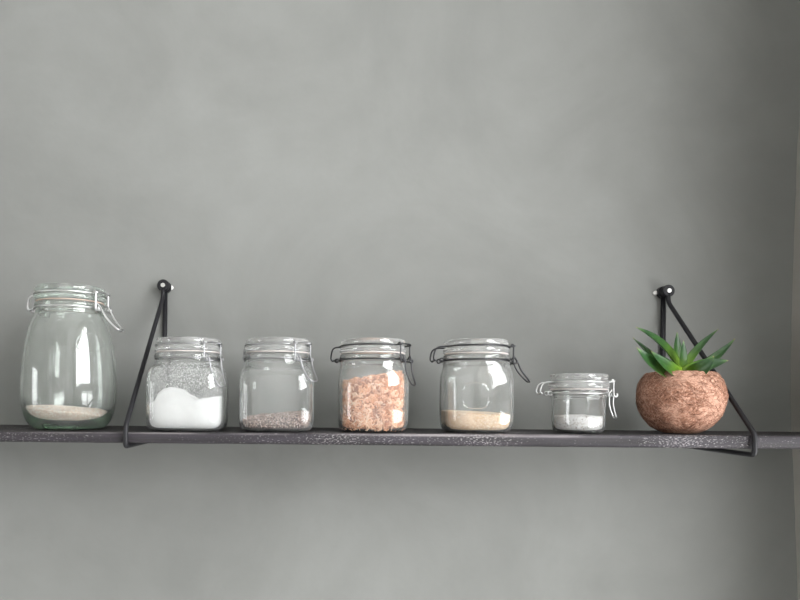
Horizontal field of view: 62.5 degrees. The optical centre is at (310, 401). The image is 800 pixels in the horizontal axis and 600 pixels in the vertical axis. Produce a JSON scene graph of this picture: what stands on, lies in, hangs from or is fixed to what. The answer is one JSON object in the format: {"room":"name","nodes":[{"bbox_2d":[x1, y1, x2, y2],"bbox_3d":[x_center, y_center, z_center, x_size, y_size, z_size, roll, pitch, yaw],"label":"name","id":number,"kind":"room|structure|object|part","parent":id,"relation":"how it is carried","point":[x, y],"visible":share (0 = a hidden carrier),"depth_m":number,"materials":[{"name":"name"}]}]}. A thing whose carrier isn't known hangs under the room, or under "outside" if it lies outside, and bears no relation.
{"room":"kitchen","nodes":[
{"label":"kitchen","id":0,"kind":"room"},
{"bbox_2d":[0,0,799,599],"bbox_3d":[-0.532,0.095,1.075,3.038,2.900,0.150,1,0,0],"label":"wall","id":1,"kind":"structure","parent":0,"point":[426,174],"depth_m":1.00,"materials":[{"name":"grey paint"}]},
{"bbox_2d":[123,279,173,447],"bbox_3d":[-0.223,-0.064,0.896,0.021,0.243,0.207,1,0,0],"label":"bracket","id":2,"kind":"object","parent":1,"relation":"attached to","point":[164,286],"visible":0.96,"depth_m":0.90,"materials":[{"name":"black metal"}]},
{"bbox_3d":[-0.224,-0.059,0.995,0.007,0.227,0.007,1,0,0],"label":"upright rod","id":3,"kind":"part","parent":2,"relation":"part of","materials":[{"name":"black metal"}]},
{"bbox_2d":[0,425,799,448],"bbox_3d":[-0.028,0.044,0.895,1.506,0.017,0.190,1,0,0],"label":"plank","id":4,"kind":"object","parent":1,"relation":"attached to","point":[8,433],"visible":0.8,"depth_m":0.80,"materials":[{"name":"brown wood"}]},
{"bbox_2d":[20,283,123,429],"bbox_3d":[-0.325,-0.059,0.876,0.123,0.189,0.123,1,0,-26],"label":"jar","id":5,"kind":"object","parent":4,"relation":"on","point":[68,375],"visible":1,"depth_m":0.83,"materials":[{"name":"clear glass"}]},
{"bbox_3d":[-0.324,-0.142,0.876,0.092,0.022,0.092,1,0,0],"label":"lid","id":6,"kind":"part","parent":5,"relation":"part of","materials":[{"name":"clear glass"}]},
{"bbox_3d":[-0.265,-0.111,0.858,0.036,0.037,0.027,1,0,17],"label":"clasp lever","id":7,"kind":"part","parent":5,"relation":"part of","materials":[{"name":"silver metal"}]},
{"bbox_2d":[146,336,227,430],"bbox_3d":[-0.161,-0.023,0.862,0.105,0.120,0.102,1,0,0],"label":"jar","id":8,"kind":"object","parent":4,"relation":"on","point":[187,382],"visible":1,"depth_m":0.81,"materials":[{"name":"clear glass"}]},
{"bbox_3d":[-0.162,-0.073,0.862,0.088,0.020,0.088,1,0,0],"label":"lid","id":9,"kind":"part","parent":8,"relation":"part of","materials":[{"name":"clear glass"}]},
{"bbox_3d":[-0.120,-0.041,0.827,0.023,0.043,0.027,1,0,40],"label":"clasp lever","id":10,"kind":"part","parent":8,"relation":"part of","materials":[{"name":"silver metal"}]},
{"bbox_2d":[239,337,317,431],"bbox_3d":[-0.042,-0.022,0.859,0.102,0.120,0.101,1,0,0],"label":"jar","id":11,"kind":"object","parent":4,"relation":"on","point":[276,381],"visible":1,"depth_m":0.81,"materials":[{"name":"clear glass"}]},
{"bbox_3d":[-0.044,-0.073,0.860,0.088,0.020,0.088,1,0,0],"label":"lid","id":12,"kind":"part","parent":11,"relation":"part of","materials":[{"name":"clear glass"}]},
{"bbox_3d":[-0.004,-0.043,0.821,0.025,0.037,0.027,1,0,44],"label":"clasp lever","id":13,"kind":"part","parent":11,"relation":"part of","materials":[{"name":"silver metal"}]},
{"bbox_2d":[330,337,415,431],"bbox_3d":[0.080,-0.022,0.859,0.108,0.120,0.092,1,0,0],"label":"jar","id":14,"kind":"object","parent":4,"relation":"on","point":[373,391],"visible":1,"depth_m":0.82,"materials":[{"name":"clear glass"}]},
{"bbox_3d":[0.082,-0.072,0.859,0.088,0.020,0.088,1,0,0],"label":"lid","id":15,"kind":"part","parent":14,"relation":"part of","materials":[{"name":"clear glass"}]},
{"bbox_3d":[0.125,-0.041,0.831,0.017,0.040,0.027,1,0,33],"label":"clasp lever","id":16,"kind":"part","parent":14,"relation":"part of","materials":[{"name":"grey metal"}]},
{"bbox_2d":[429,338,529,432],"bbox_3d":[0.223,-0.021,0.858,0.129,0.120,0.088,1,0,0],"label":"jar","id":17,"kind":"object","parent":4,"relation":"on","point":[476,388],"visible":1,"depth_m":0.82,"materials":[{"name":"clear glass"}]},
{"bbox_3d":[0.218,-0.071,0.858,0.086,0.020,0.086,1,0,0],"label":"lid","id":18,"kind":"part","parent":17,"relation":"part of","materials":[{"name":"clear glass"}]},
{"bbox_3d":[0.274,-0.043,0.857,0.029,0.035,0.027,1,0,0],"label":"clasp lever","id":19,"kind":"part","parent":17,"relation":"part of","materials":[{"name":"grey metal"}]},
{"bbox_2d":[536,373,617,432],"bbox_3d":[0.349,0.002,0.856,0.100,0.077,0.076,1,0,0],"label":"jar","id":20,"kind":"object","parent":4,"relation":"on","point":[578,399],"visible":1,"depth_m":0.83,"materials":[{"name":"clear glass"}]},
{"bbox_3d":[0.352,-0.026,0.856,0.076,0.022,0.076,1,0,0],"label":"lid","id":21,"kind":"part","parent":20,"relation":"part of","materials":[{"name":"clear glass"}]},
{"bbox_3d":[0.392,0.003,0.851,0.014,0.039,0.023,1,0,0],"label":"clasp lever","id":22,"kind":"part","parent":20,"relation":"part of","materials":[{"name":"silver metal"}]},
{"bbox_2d":[633,327,734,433],"bbox_3d":[0.480,-0.028,0.842,0.114,0.138,0.128,1,0,34],"label":"aloe","id":23,"kind":"object","parent":4,"relation":"on","point":[682,396],"visible":1,"depth_m":0.82,"materials":[{"name":"brown ceramic"}]},
{"bbox_2d":[653,285,757,456],"bbox_3d":[0.536,-0.054,0.896,0.023,0.245,0.207,1,0,0],"label":"bracket","id":24,"kind":"object","parent":1,"relation":"attached to","point":[665,292],"visible":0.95,"depth_m":0.92,"materials":[{"name":"black metal"}]},
{"bbox_3d":[0.538,-0.051,0.995,0.007,0.226,0.007,1,0,0],"label":"upright rod","id":25,"kind":"part","parent":24,"relation":"part of","materials":[{"name":"black metal"}]},
{"bbox_2d":[636,370,728,433],"bbox_3d":[0.484,0.000,0.852,0.106,0.081,0.106,1,0,0],"label":"pot","id":26,"kind":"object","parent":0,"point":[669,401],"depth_m":0.81,"materials":[{"name":"brown stone"}]},
{"bbox_2d":[790,117,799,599],"bbox_3d":[0.861,0.108,-0.450,0.251,2.700,2.900,1,0,0],"label":"wall","id":27,"kind":"structure","parent":0,"point":[795,318],"depth_m":0.99,"materials":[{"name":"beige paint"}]}
]}

